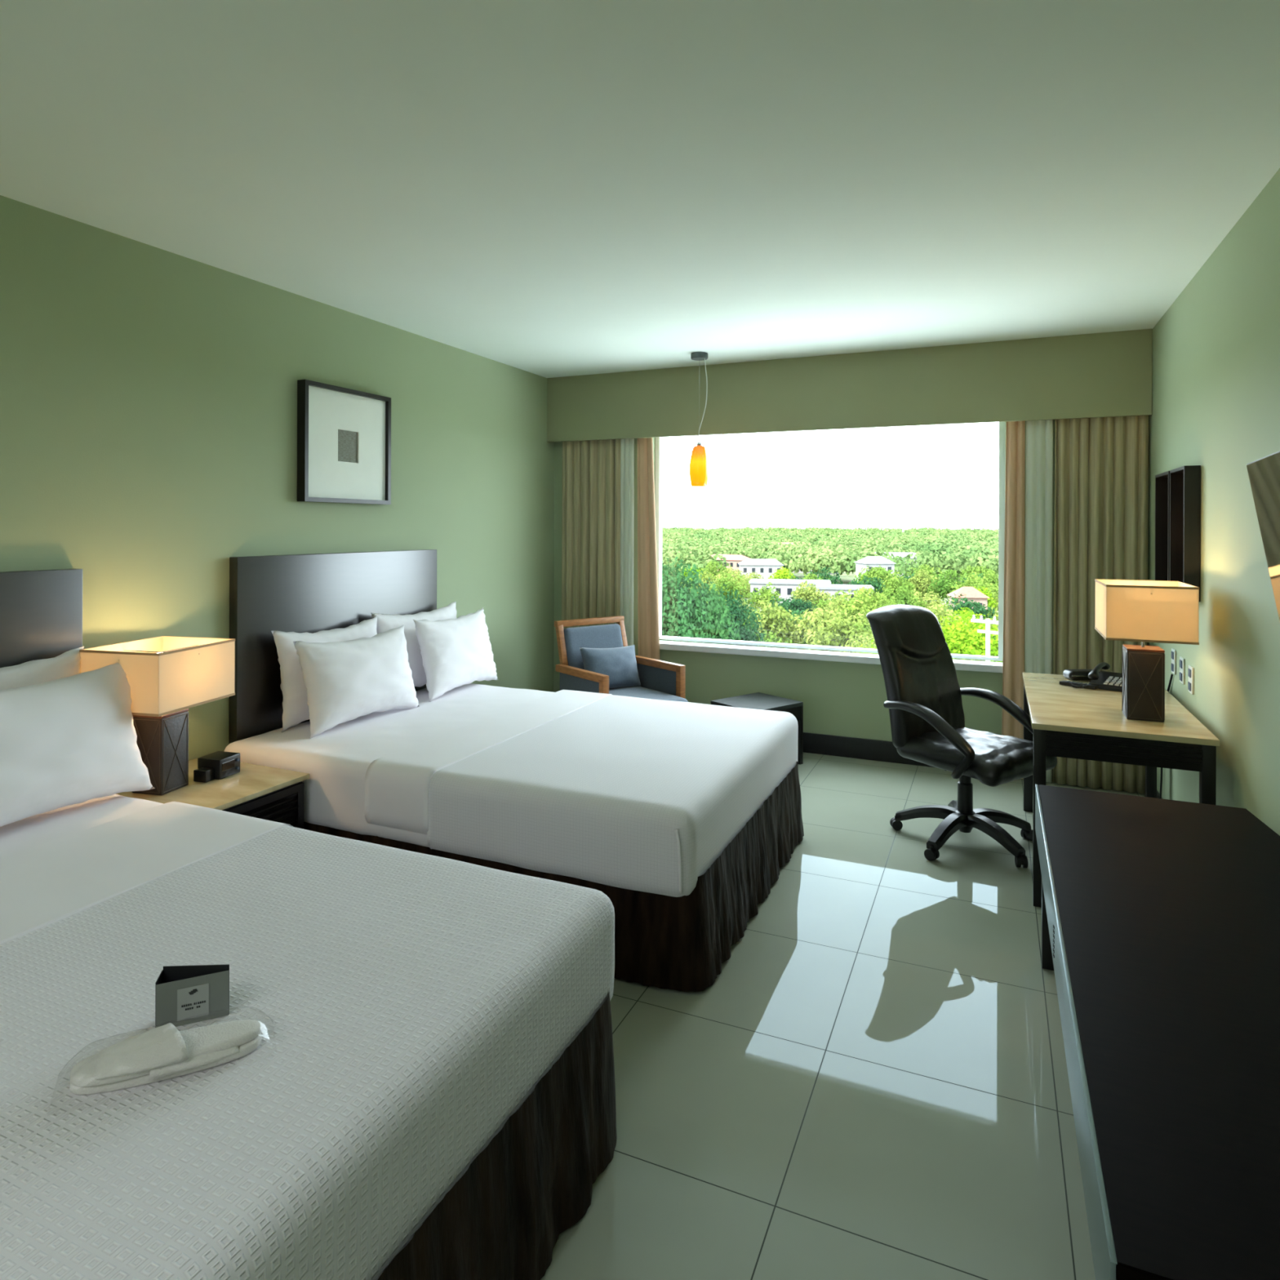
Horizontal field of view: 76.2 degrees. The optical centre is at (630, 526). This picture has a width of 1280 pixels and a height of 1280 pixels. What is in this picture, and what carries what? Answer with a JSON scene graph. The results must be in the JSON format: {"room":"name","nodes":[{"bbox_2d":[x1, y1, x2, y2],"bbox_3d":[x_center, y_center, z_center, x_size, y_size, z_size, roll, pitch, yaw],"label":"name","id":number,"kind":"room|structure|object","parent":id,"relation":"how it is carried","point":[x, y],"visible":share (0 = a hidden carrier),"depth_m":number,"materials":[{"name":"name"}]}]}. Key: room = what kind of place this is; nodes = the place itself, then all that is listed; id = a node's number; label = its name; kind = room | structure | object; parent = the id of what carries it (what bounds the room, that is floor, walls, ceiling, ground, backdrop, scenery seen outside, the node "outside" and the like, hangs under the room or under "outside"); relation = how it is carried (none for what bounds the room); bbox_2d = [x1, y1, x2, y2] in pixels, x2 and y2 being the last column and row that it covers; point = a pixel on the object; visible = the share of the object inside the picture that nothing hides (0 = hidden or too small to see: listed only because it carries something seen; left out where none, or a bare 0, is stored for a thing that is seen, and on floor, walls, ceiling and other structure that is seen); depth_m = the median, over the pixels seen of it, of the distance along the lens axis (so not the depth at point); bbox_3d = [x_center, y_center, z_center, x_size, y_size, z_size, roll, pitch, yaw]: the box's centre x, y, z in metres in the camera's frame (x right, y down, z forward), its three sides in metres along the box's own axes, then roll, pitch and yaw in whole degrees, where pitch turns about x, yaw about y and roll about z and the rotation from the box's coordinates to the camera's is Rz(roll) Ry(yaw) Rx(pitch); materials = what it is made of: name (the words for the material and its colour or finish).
{"room":"hotel room","nodes":[
{"label":"hotel room","id":0,"kind":"room"},
{"bbox_2d":[0,195,554,760],"bbox_3d":[-2.232,0.188,2.860,0.150,2.660,8.100,0,0,24],"label":"wall","id":1,"kind":"structure","parent":0,"point":[148,393],"depth_m":3.56,"materials":[{"name":"green paint"}]},
{"bbox_2d":[297,379,391,504],"bbox_3d":[-1.483,-0.421,4.273,0.052,0.595,0.620,0,0,24],"label":"picture frame","id":2,"kind":"object","parent":1,"relation":"attached to","point":[344,434],"visible":1,"depth_m":4.23,"materials":[{"name":"black wood"}]},
{"bbox_2d":[337,429,357,462],"bbox_3d":[-1.488,-0.422,4.281,0.008,0.185,0.170,0,0,24],"label":"print","id":3,"kind":"object","parent":2,"relation":"attached to","point":[347,438],"depth_m":4.28},
{"bbox_2d":[546,328,1152,442],"bbox_3d":[1.167,-0.886,5.439,3.938,0.488,0.024,0,0,24],"label":"window valance","id":4,"kind":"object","parent":1,"relation":"attached to","point":[1104,374],"depth_m":5.25,"materials":[{"name":"green paint"}]},
{"bbox_2d":[561,439,620,629],"bbox_3d":[-0.296,0.222,6.133,0.504,2.594,0.051,0,0,24],"label":"drape","id":5,"kind":"object","parent":4,"relation":"hanging from","point":[591,468],"visible":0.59,"depth_m":6.12,"materials":[{"name":"fabric"}]},
{"bbox_2d":[620,438,634,645],"bbox_3d":[-0.030,0.223,6.022,0.122,2.594,0.027,0,0,24],"label":"sheer curtain","id":6,"kind":"object","parent":4,"relation":"hanging from","point":[627,445],"visible":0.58,"depth_m":6.01,"materials":[{"name":"white fabric"}]},
{"bbox_2d":[637,437,660,660],"bbox_3d":[0.141,0.224,5.953,0.210,2.594,0.025,0,0,24],"label":"curtain","id":7,"kind":"object","parent":4,"relation":"hanging from","point":[647,584],"visible":0.62,"depth_m":5.96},
{"bbox_2d":[1001,420,1025,778],"bbox_3d":[2.333,0.231,4.969,0.126,2.594,0.027,0,0,24],"label":"curtain","id":8,"kind":"object","parent":4,"relation":"hanging from","point":[1013,661],"visible":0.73,"depth_m":4.97,"materials":[{"name":"fabric"}]},
{"bbox_2d":[1025,419,1053,782],"bbox_3d":[2.458,0.231,4.908,0.147,2.594,0.027,0,0,24],"label":"sheer curtain","id":9,"kind":"object","parent":4,"relation":"hanging from","point":[1039,433],"visible":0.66,"depth_m":4.90,"materials":[{"name":"white fabric"}]},
{"bbox_2d":[1052,415,1148,794],"bbox_3d":[2.748,0.232,4.772,0.488,2.594,0.055,0,0,26],"label":"drape","id":10,"kind":"object","parent":4,"relation":"hanging from","point":[1101,464],"visible":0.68,"depth_m":4.78,"materials":[{"name":"fabric"}]},
{"bbox_2d":[0,0,1279,377],"bbox_3d":[-0.359,-1.235,2.025,4.242,0.200,8.100,0,0,24],"label":"ceiling","id":11,"kind":"structure","parent":0,"point":[547,188],"depth_m":2.51,"materials":[{"name":"paint"}]},
{"bbox_2d":[689,351,708,486],"bbox_3d":[0.451,-0.699,5.331,0.126,0.867,0.126,0,0,-39],"label":"pendant lamp","id":12,"kind":"object","parent":11,"relation":"hanging from","point":[699,463],"visible":1,"depth_m":5.29,"materials":[{"name":"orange glass"}]},
{"bbox_2d":[540,752,1145,1279],"bbox_3d":[-0.338,1.585,2.093,4.242,0.120,7.950,0,0,24],"label":"floor","id":13,"kind":"structure","parent":0,"point":[872,1083],"depth_m":2.24,"materials":[{"name":"tile"}]},
{"bbox_2d":[115,757,309,829],"bbox_3d":[-1.667,1.254,3.159,0.602,0.532,0.520,0,0,24],"label":"nightstand","id":14,"kind":"object","parent":13,"relation":"on","point":[257,791],"visible":0.14,"depth_m":3.12,"materials":[{"name":"beige wood"}]},
{"bbox_2d":[79,635,235,795],"bbox_3d":[-1.768,0.715,3.074,0.338,0.546,0.382,0,0,13],"label":"table lamp","id":15,"kind":"object","parent":14,"relation":"on","point":[167,676],"visible":0.88,"depth_m":3.01,"materials":[{"name":"beige fabric"}]},
{"bbox_2d":[193,751,239,782],"bbox_3d":[-1.641,0.949,3.228,0.117,0.078,0.155,0,0,16],"label":"clock radio","id":16,"kind":"object","parent":14,"relation":"on","point":[219,765],"visible":1,"depth_m":3.20,"materials":[{"name":"black plastic"}]},
{"bbox_2d":[0,568,617,1279],"bbox_3d":[-1.343,0.833,1.835,2.306,1.352,1.603,0,0,24],"label":"bed","id":17,"kind":"object","parent":13,"relation":"on","point":[432,1096],"visible":0.96,"depth_m":1.59,"materials":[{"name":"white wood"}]},
{"bbox_2d":[0,646,84,689],"bbox_3d":[-2.096,0.679,2.601,0.168,0.495,0.742,0,0,22],"label":"pillow","id":18,"kind":"object","parent":17,"relation":"on","point":[66,664],"visible":0.18,"depth_m":2.78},
{"bbox_2d":[0,662,155,826],"bbox_3d":[-1.889,0.701,2.555,0.211,0.461,0.800,0,0,21],"label":"pillow","id":19,"kind":"object","parent":17,"relation":"on","point":[72,740],"visible":1,"depth_m":2.60,"materials":[{"name":"fabric"}]},
{"bbox_2d":[50,1006,275,1105],"bbox_3d":[-0.788,0.891,1.397,0.333,0.061,0.131,0,0,-27],"label":"slippers","id":20,"kind":"object","parent":17,"relation":"on","point":[163,1052],"visible":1,"depth_m":1.37,"materials":[{"name":"fabric"}]},
{"bbox_2d":[155,964,229,1027],"bbox_3d":[-0.816,0.874,1.529,0.120,0.094,0.047,0,0,-16],"label":"folded card","id":21,"kind":"object","parent":17,"relation":"on","point":[181,992],"visible":0.98,"depth_m":1.52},
{"bbox_2d":[0,825,614,1279],"bbox_3d":[-0.858,1.076,1.618,1.137,0.310,1.579,0,0,24],"label":"bedspread","id":22,"kind":"object","parent":17,"relation":"on","point":[420,1006],"depth_m":1.49,"materials":[{"name":"fabric"}]},
{"bbox_2d":[224,549,804,991],"bbox_3d":[-0.470,0.826,3.816,2.282,1.373,1.658,0,0,24],"label":"bed","id":23,"kind":"object","parent":13,"relation":"on","point":[686,815],"visible":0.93,"depth_m":3.25,"materials":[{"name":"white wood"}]},
{"bbox_2d":[271,616,377,732],"bbox_3d":[-1.462,0.701,4.016,0.180,0.456,0.703,0,0,29],"label":"pillow","id":24,"kind":"object","parent":23,"relation":"on","point":[295,705],"visible":0.38,"depth_m":3.76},
{"bbox_2d":[293,624,419,738],"bbox_3d":[-1.302,0.725,3.946,0.234,0.423,0.726,0,0,31],"label":"pillow","id":25,"kind":"object","parent":23,"relation":"on","point":[344,681],"visible":1,"depth_m":3.81,"materials":[{"name":"fabric"}]},
{"bbox_2d":[370,601,457,687],"bbox_3d":[-1.189,0.693,4.640,0.185,0.475,0.724,0,0,31],"label":"pillow","id":26,"kind":"object","parent":23,"relation":"on","point":[385,623],"visible":0.29,"depth_m":4.50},
{"bbox_2d":[413,607,497,702],"bbox_3d":[-0.988,0.717,4.689,0.201,0.442,0.702,0,0,21],"label":"pillow","id":27,"kind":"object","parent":23,"relation":"on","point":[457,652],"visible":1,"depth_m":4.54,"materials":[{"name":"fabric"}]},
{"bbox_2d":[426,694,798,897],"bbox_3d":[0.051,1.078,3.583,1.042,0.308,1.639,0,0,24],"label":"bedspread","id":28,"kind":"object","parent":23,"relation":"on","point":[620,796],"depth_m":3.00,"materials":[{"name":"fabric"}]},
{"bbox_2d":[554,615,688,702],"bbox_3d":[-0.057,1.079,5.327,0.665,0.897,0.762,0,0,-38],"label":"armchair","id":29,"kind":"object","parent":13,"relation":"on","point":[661,680],"visible":0.35,"depth_m":5.43,"materials":[{"name":"fabric"}]},
{"bbox_2d":[563,623,623,669],"bbox_3d":[-0.240,0.875,5.563,0.470,0.394,0.164,0,0,-38],"label":"cushion","id":30,"kind":"object","parent":29,"relation":"on","point":[605,636],"depth_m":5.52,"materials":[{"name":"blue fabric"}]},
{"bbox_2d":[579,644,641,688],"bbox_3d":[-0.128,0.948,5.481,0.476,0.304,0.168,0,0,-39],"label":"throw cushion","id":31,"kind":"object","parent":29,"relation":"on","point":[620,664],"visible":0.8,"depth_m":5.43,"materials":[{"name":"blue fabric"}]},
{"bbox_2d":[608,686,688,702],"bbox_3d":[-0.011,1.157,5.267,0.560,0.157,0.610,0,0,-38],"label":"seat cushion","id":32,"kind":"object","parent":29,"relation":"on","point":[663,693],"depth_m":5.32,"materials":[{"name":"blue fabric"}]},
{"bbox_2d":[711,692,803,764],"bbox_3d":[0.818,1.329,5.279,0.450,0.400,0.390,0,0,-38],"label":"side table","id":33,"kind":"object","parent":13,"relation":"on","point":[758,700],"visible":0.45,"depth_m":5.25,"materials":[{"name":"black wood"}]},
{"bbox_2d":[866,604,1057,867],"bbox_3d":[1.602,0.972,3.998,0.677,1.120,0.788,0,0,-34],"label":"office chair","id":34,"kind":"object","parent":13,"relation":"on","point":[924,693],"visible":0.97,"depth_m":3.99,"materials":[{"name":"leather"}]},
{"bbox_2d":[1022,672,1219,907],"bbox_3d":[2.166,1.163,3.743,0.627,0.740,1.275,0,0,24],"label":"desk","id":35,"kind":"object","parent":13,"relation":"on","point":[1068,722],"visible":0.62,"depth_m":3.27,"materials":[{"name":"beige wood"}]},
{"bbox_2d":[1062,669,1092,679],"bbox_3d":[2.349,0.768,4.238,0.170,0.049,0.092,0,0,-1],"label":"case","id":36,"kind":"object","parent":35,"relation":"on","point":[1072,674],"visible":0.69,"depth_m":4.20,"materials":[{"name":"plastic"}]},
{"bbox_2d":[1059,680,1097,689],"bbox_3d":[2.223,0.783,4.044,0.048,0.019,0.170,0,0,-38],"label":"remote control","id":37,"kind":"object","parent":35,"relation":"on","point":[1061,682],"visible":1,"depth_m":4.03,"materials":[{"name":"black plastic"}]},
{"bbox_2d":[1070,662,1122,692],"bbox_3d":[2.339,0.739,4.035,0.252,0.108,0.306,0,0,44],"label":"telephone","id":38,"kind":"object","parent":35,"relation":"on","point":[1109,681],"visible":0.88,"depth_m":4.01,"materials":[{"name":"black plastic"}]},
{"bbox_2d":[1094,578,1199,722],"bbox_3d":[2.131,0.513,3.390,0.312,0.560,0.402,0,0,24],"label":"table lamp","id":39,"kind":"object","parent":35,"relation":"on","point":[1162,611],"visible":1,"depth_m":3.26,"materials":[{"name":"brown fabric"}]},
{"bbox_2d":[1035,784,1279,1279],"bbox_3d":[1.319,1.220,1.816,0.669,0.620,2.065,0,0,24],"label":"dresser","id":40,"kind":"object","parent":13,"relation":"on","point":[1161,917],"visible":1,"depth_m":1.51,"materials":[{"name":"brown wood"}]},
{"bbox_2d":[553,415,1149,741],"bbox_3d":[1.248,0.200,5.629,3.942,2.660,0.203,0,0,24],"label":"wall","id":41,"kind":"structure","parent":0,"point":[840,699],"depth_m":5.54,"materials":[{"name":"green paint"}]},
{"bbox_2d":[654,422,1004,673],"bbox_3d":[1.253,0.063,5.586,2.425,1.665,0.218,0,0,24],"label":"window","id":42,"kind":"structure","parent":41,"relation":"attached to","point":[838,656],"depth_m":5.57,"materials":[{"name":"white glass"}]},
{"bbox_2d":[803,732,933,767],"bbox_3d":[1.199,1.463,5.530,3.942,0.134,0.014,0,0,24],"label":"baseboard","id":43,"kind":"structure","parent":41,"relation":"attached to","point":[813,743],"depth_m":5.40,"materials":[{"name":"black wood"}]},
{"bbox_2d":[1148,168,1279,835],"bbox_3d":[1.504,0.201,1.189,0.150,2.660,8.100,0,0,24],"label":"wall","id":44,"kind":"structure","parent":0,"point":[1215,381],"depth_m":3.08,"materials":[{"name":"green paint"}]},
{"bbox_2d":[1155,471,1169,581],"bbox_3d":[2.654,0.030,4.022,0.059,0.590,0.360,0,0,24],"label":"frame","id":45,"kind":"object","parent":44,"relation":"attached to","point":[1162,480],"visible":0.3,"depth_m":4.17,"materials":[{"name":"black wood"}]},
{"bbox_2d":[1171,648,1176,675],"bbox_3d":[2.685,0.665,4.034,0.011,0.120,0.080,0,0,24],"label":"wall outlet","id":46,"kind":"object","parent":44,"relation":"attached to","point":[1173,651],"visible":1,"depth_m":4.01,"materials":[{"name":"white plastic"}]},
{"bbox_2d":[1179,656,1184,684],"bbox_3d":[2.604,0.678,3.852,0.011,0.120,0.080,0,0,24],"label":"wall outlet","id":47,"kind":"object","parent":44,"relation":"attached to","point":[1181,659],"visible":1,"depth_m":3.83,"materials":[{"name":"white plastic"}]},
{"bbox_2d":[1169,465,1200,601],"bbox_3d":[2.502,0.029,3.684,0.059,0.590,0.320,0,0,24],"label":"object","id":48,"kind":"object","parent":44,"relation":"attached to","point":[1184,481],"visible":0.88,"depth_m":3.55,"materials":[{"name":"black wood"}]},
{"bbox_2d":[1187,665,1193,694],"bbox_3d":[2.526,0.690,3.678,0.011,0.120,0.080,0,0,24],"label":"wall outlet","id":49,"kind":"object","parent":44,"relation":"attached to","point":[1190,670],"visible":1,"depth_m":3.66,"materials":[{"name":"white plastic"}]},
{"bbox_2d":[1246,450,1279,621],"bbox_3d":[1.574,0.106,1.819,0.192,0.575,0.980,0,0,29],"label":"television","id":50,"kind":"object","parent":44,"relation":"attached to","point":[1264,473],"visible":1,"depth_m":2.14,"materials":[{"name":"black plastic"}]},
{"label":"outside","id":51,"kind":"structure","parent":0,"visible":0},
{"bbox_2d":[662,570,998,648],"bbox_3d":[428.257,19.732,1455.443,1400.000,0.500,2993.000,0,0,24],"label":"ground","id":52,"kind":"structure","parent":51,"point":[844,577],"depth_m":293.06,"materials":[{"name":"green plant"}]},
{"bbox_2d":[659,556,740,644],"bbox_3d":[2.237,9.812,49.164,8.733,16.520,8.417,0,0,18],"label":"tree","id":53,"kind":"object","parent":52,"relation":"on","point":[686,613],"visible":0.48,"depth_m":47.66,"materials":[{"name":"green plant"}]},
{"bbox_2d":[689,570,722,593],"bbox_3d":[16.095,13.874,178.904,9.864,8.440,9.242,0,0,24],"label":"tree","id":54,"kind":"object","parent":52,"relation":"on","point":[704,573],"visible":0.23,"depth_m":177.06,"materials":[{"name":"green plant"}]},
{"bbox_2d":[700,560,734,577],"bbox_3d":[23.741,13.757,230.665,11.215,8.724,10.879,0,0,24],"label":"tree","id":55,"kind":"object","parent":52,"relation":"on","point":[713,568],"visible":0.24,"depth_m":229.35,"materials":[{"name":"green plant"}]},
{"bbox_2d":[702,554,751,576],"bbox_3d":[34.254,13.943,287.964,15.800,8.400,9.800,0,0,32],"label":"house","id":56,"kind":"structure","parent":52,"relation":"on","point":[733,559],"depth_m":282.90,"materials":[{"name":"paint"}]},
{"bbox_2d":[707,572,749,601],"bbox_3d":[19.115,13.480,157.715,9.014,9.259,8.244,0,0,24],"label":"tree","id":57,"kind":"object","parent":52,"relation":"on","point":[731,585],"visible":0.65,"depth_m":155.79,"materials":[{"name":"green plant"}]},
{"bbox_2d":[713,567,749,582],"bbox_3d":[26.486,14.809,218.272,11.111,7.617,10.249,0,0,24],"label":"tree","id":58,"kind":"object","parent":52,"relation":"on","point":[738,571],"visible":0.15,"depth_m":217.52,"materials":[{"name":"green plant"}]},
{"bbox_2d":[710,583,765,646],"bbox_3d":[6.248,11.040,56.553,6.229,14.084,5.914,0,0,24],"label":"tree","id":59,"kind":"object","parent":52,"relation":"on","point":[746,633],"visible":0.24,"depth_m":55.58,"materials":[{"name":"green plant"}]},
{"bbox_2d":[737,558,784,581],"bbox_3d":[41.357,14.167,258.708,13.800,8.000,9.800,0,0,4],"label":"house","id":60,"kind":"structure","parent":52,"relation":"on","point":[765,567],"depth_m":254.43,"materials":[{"name":"white paint"}]},
{"bbox_2d":[742,582,781,609],"bbox_3d":[26.756,14.661,165.877,7.956,6.931,7.357,0,0,24],"label":"tree","id":61,"kind":"object","parent":52,"relation":"on","point":[755,597],"visible":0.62,"depth_m":164.91,"materials":[{"name":"green plant"}]},
{"bbox_2d":[742,596,804,643],"bbox_3d":[17.748,13.380,101.465,8.624,9.448,7.632,0,0,24],"label":"tree","id":62,"kind":"object","parent":52,"relation":"on","point":[769,623],"visible":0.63,"depth_m":99.71,"materials":[{"name":"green plant"}]},
{"bbox_2d":[759,630,795,648],"bbox_3d":[15.788,15.144,94.469,7.527,6.060,8.977,0,0,24],"label":"tree","id":63,"kind":"object","parent":52,"relation":"on","point":[771,637],"visible":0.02,"depth_m":94.59,"materials":[{"name":"green plant"}]},
{"bbox_2d":[768,566,795,579],"bbox_3d":[40.305,14.402,218.596,8.044,7.546,10.309,0,0,24],"label":"tree","id":64,"kind":"object","parent":52,"relation":"on","point":[783,574],"visible":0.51,"depth_m":217.31,"materials":[{"name":"green plant"}]},
{"bbox_2d":[748,578,831,608],"bbox_3d":[35.735,15.098,182.525,17.600,6.100,9.600,0,0,12],"label":"house","id":65,"kind":"structure","parent":52,"relation":"on","point":[784,587],"depth_m":178.79,"materials":[{"name":"white paint"}]},
{"bbox_2d":[768,595,817,617],"bbox_3d":[28.897,15.178,144.847,8.197,5.910,8.393,0,0,24],"label":"tree","id":66,"kind":"object","parent":52,"relation":"on","point":[796,604],"visible":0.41,"depth_m":143.70,"materials":[{"name":"green plant"}]},
{"bbox_2d":[790,579,831,611],"bbox_3d":[36.151,14.352,162.802,8.764,7.614,8.192,0,0,24],"label":"tree","id":67,"kind":"object","parent":52,"relation":"on","point":[808,594],"visible":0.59,"depth_m":161.61,"materials":[{"name":"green plant"}]},
{"bbox_2d":[787,605,845,650],"bbox_3d":[22.930,13.825,98.084,8.047,8.590,8.266,0,0,24],"label":"tree","id":68,"kind":"object","parent":52,"relation":"on","point":[814,619],"visible":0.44,"depth_m":97.95,"materials":[{"name":"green plant"}]},
{"bbox_2d":[803,566,843,584],"bbox_3d":[49.968,14.581,212.716,10.562,8.400,11.048,0,0,24],"label":"tree","id":69,"kind":"object","parent":52,"relation":"on","point":[833,578],"visible":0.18,"depth_m":212.32,"materials":[{"name":"green plant"}]},
{"bbox_2d":[662,526,998,577],"bbox_3d":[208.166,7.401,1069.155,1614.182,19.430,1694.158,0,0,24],"label":"trees","id":70,"kind":"object","parent":52,"relation":"on","point":[946,548],"visible":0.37,"depth_m":315.72,"materials":[{"name":"green plant"}]},
{"bbox_2d":[811,589,849,616],"bbox_3d":[37.542,14.908,152.314,7.703,6.507,6.741,0,0,24],"label":"tree","id":71,"kind":"object","parent":52,"relation":"on","point":[820,603],"visible":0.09,"depth_m":151.94,"materials":[{"name":"green plant"}]},
{"bbox_2d":[807,614,875,652],"bbox_3d":[23.606,13.951,90.777,7.209,8.341,7.742,0,0,24],"label":"tree","id":72,"kind":"object","parent":52,"relation":"on","point":[843,633],"visible":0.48,"depth_m":90.21,"materials":[{"name":"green plant"}]},
{"bbox_2d":[815,584,874,600],"bbox_3d":[45.096,15.329,172.179,11.600,5.700,8.600,0,0,12],"label":"house","id":73,"kind":"structure","parent":52,"relation":"on","point":[830,588],"depth_m":168.83,"materials":[{"name":"white paint"}]},
{"bbox_2d":[823,593,867,618],"bbox_3d":[34.818,14.482,132.709,7.892,7.348,7.977,0,0,24],"label":"tree","id":74,"kind":"object","parent":52,"relation":"on","point":[831,605],"visible":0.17,"depth_m":132.22,"materials":[{"name":"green plant"}]},
{"bbox_2d":[835,608,871,630],"bbox_3d":[32.014,14.998,114.884,8.470,6.293,9.548,0,0,24],"label":"tree","id":75,"kind":"object","parent":52,"relation":"on","point":[842,613],"visible":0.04,"depth_m":116.03,"materials":[{"name":"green plant"}]},
{"bbox_2d":[839,634,876,653],"bbox_3d":[24.072,14.427,80.999,7.074,7.387,8.204,0,0,24],"label":"tree","id":76,"kind":"object","parent":52,"relation":"on","point":[868,645],"visible":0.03,"depth_m":81.51,"materials":[{"name":"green plant"}]},
{"bbox_2d":[834,586,897,625],"bbox_3d":[35.892,13.547,124.339,9.058,9.235,10.071,0,0,24],"label":"tree","id":77,"kind":"object","parent":52,"relation":"on","point":[856,606],"visible":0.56,"depth_m":122.79,"materials":[{"name":"green plant"}]},
{"bbox_2d":[846,574,885,596],"bbox_3d":[55.079,14.912,191.161,10.915,7.672,9.504,0,0,24],"label":"tree","id":78,"kind":"object","parent":52,"relation":"on","point":[875,584],"visible":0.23,"depth_m":188.98,"materials":[{"name":"green plant"}]},
{"bbox_2d":[854,556,894,578],"bbox_3d":[66.596,13.153,222.223,8.800,10.200,7.800,0,0,-6],"label":"house","id":79,"kind":"structure","parent":52,"relation":"on","point":[873,562],"depth_m":219.38,"materials":[{"name":"white paint"}]},
{"bbox_2d":[853,564,902,591],"bbox_3d":[59.724,13.670,196.813,11.376,9.148,9.265,0,0,24],"label":"tree","id":80,"kind":"object","parent":52,"relation":"on","point":[881,573],"visible":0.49,"depth_m":195.75,"materials":[{"name":"green plant"}]},
{"bbox_2d":[880,571,920,599],"bbox_3d":[58.728,13.910,176.832,8.250,8.658,8.911,0,0,24],"label":"tree","id":81,"kind":"object","parent":52,"relation":"on","point":[893,585],"visible":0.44,"depth_m":176.80,"materials":[{"name":"green plant"}]},
{"bbox_2d":[880,585,926,607],"bbox_3d":[49.870,14.455,150.461,9.296,7.504,9.466,0,0,24],"label":"tree","id":82,"kind":"object","parent":52,"relation":"on","point":[903,598],"visible":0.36,"depth_m":149.24,"materials":[{"name":"green plant"}]},
{"bbox_2d":[908,568,937,599],"bbox_3d":[66.257,13.977,186.995,9.617,8.577,10.095,0,0,24],"label":"tree","id":83,"kind":"object","parent":52,"relation":"on","point":[921,581],"visible":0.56,"depth_m":184.61,"materials":[{"name":"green plant"}]},
{"bbox_2d":[906,564,942,596],"bbox_3d":[73.985,13.821,204.965,9.048,8.944,10.739,0,0,24],"label":"tree","id":84,"kind":"object","parent":52,"relation":"on","point":[930,570],"visible":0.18,"depth_m":204.89,"materials":[{"name":"green plant"}]},
{"bbox_2d":[908,589,945,608],"bbox_3d":[55.867,15.299,156.645,8.804,6.193,8.736,0,0,24],"label":"tree","id":85,"kind":"object","parent":52,"relation":"on","point":[928,595],"visible":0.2,"depth_m":156.18,"materials":[{"name":"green plant"}]},
{"bbox_2d":[854,611,1002,662],"bbox_3d":[20.280,11.745,53.152,12.905,12.756,13.879,0,0,21],"label":"tree","id":86,"kind":"object","parent":52,"relation":"on","point":[974,643],"visible":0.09,"depth_m":50.40,"materials":[{"name":"green plant"}]},
{"bbox_2d":[924,602,973,635],"bbox_3d":[40.752,14.012,105.381,8.125,8.339,7.641,0,0,24],"label":"tree","id":87,"kind":"object","parent":52,"relation":"on","point":[938,611],"visible":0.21,"depth_m":104.37,"materials":[{"name":"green plant"}]},
{"bbox_2d":[925,568,976,602],"bbox_3d":[67.943,13.640,172.998,10.095,9.264,12.212,0,0,24],"label":"tree","id":88,"kind":"object","parent":52,"relation":"on","point":[943,587],"visible":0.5,"depth_m":172.11,"materials":[{"name":"green plant"}]},
{"bbox_2d":[937,607,982,632],"bbox_3d":[47.832,14.893,117.914,7.868,6.611,8.490,0,0,24],"label":"tree","id":89,"kind":"object","parent":52,"relation":"on","point":[962,611],"visible":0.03,"depth_m":117.83,"materials":[{"name":"green plant"}]},
{"bbox_2d":[946,586,990,609],"bbox_3d":[61.162,14.534,147.828,6.300,7.400,5.800,0,0,10],"label":"house","id":90,"kind":"structure","parent":52,"relation":"on","point":[971,593],"depth_m":145.75,"materials":[{"name":"paint"}]},
{"bbox_2d":[945,593,995,623],"bbox_3d":[54.463,14.470,129.851,8.237,7.507,9.362,0,0,24],"label":"tree","id":91,"kind":"object","parent":52,"relation":"on","point":[976,609],"visible":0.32,"depth_m":128.51,"materials":[{"name":"green plant"}]},
{"bbox_2d":[951,573,998,600],"bbox_3d":[69.671,13.853,164.253,9.476,8.852,8.555,0,0,24],"label":"tree","id":92,"kind":"object","parent":52,"relation":"on","point":[975,580],"visible":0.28,"depth_m":162.68,"materials":[{"name":"green plant"}]},
{"bbox_2d":[960,564,996,579],"bbox_3d":[90.818,13.992,212.803,9.150,8.715,11.003,0,0,24],"label":"tree","id":93,"kind":"object","parent":52,"relation":"on","point":[971,570],"visible":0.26,"depth_m":212.48,"materials":[{"name":"green plant"}]},
{"bbox_2d":[967,569,998,592],"bbox_3d":[83.766,14.178,191.033,10.483,8.291,10.648,0,0,24],"label":"tree","id":94,"kind":"object","parent":52,"relation":"on","point":[992,580],"visible":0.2,"depth_m":189.82,"materials":[{"name":"green plant"}]},
{"bbox_2d":[974,586,998,614],"bbox_3d":[65.963,14.750,155.866,8.982,7.022,7.297,0,0,24],"label":"tree","id":95,"kind":"object","parent":52,"relation":"on","point":[990,602],"visible":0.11,"depth_m":153.91,"materials":[{"name":"green plant"}]},
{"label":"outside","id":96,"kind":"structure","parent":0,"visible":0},
{"bbox_3d":[7.125,18.020,23.734,120.000,0.060,36.800,0,0,24],"label":"forecourt","id":97,"kind":"object","parent":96,"visible":0},
{"bbox_2d":[970,614,998,661],"bbox_3d":[16.036,11.036,36.629,0.300,14.090,1.500,0,0,-41],"label":"utility pole","id":98,"kind":"object","parent":97,"relation":"on","point":[988,621],"visible":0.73,"depth_m":36.56,"materials":[{"name":"concrete"}]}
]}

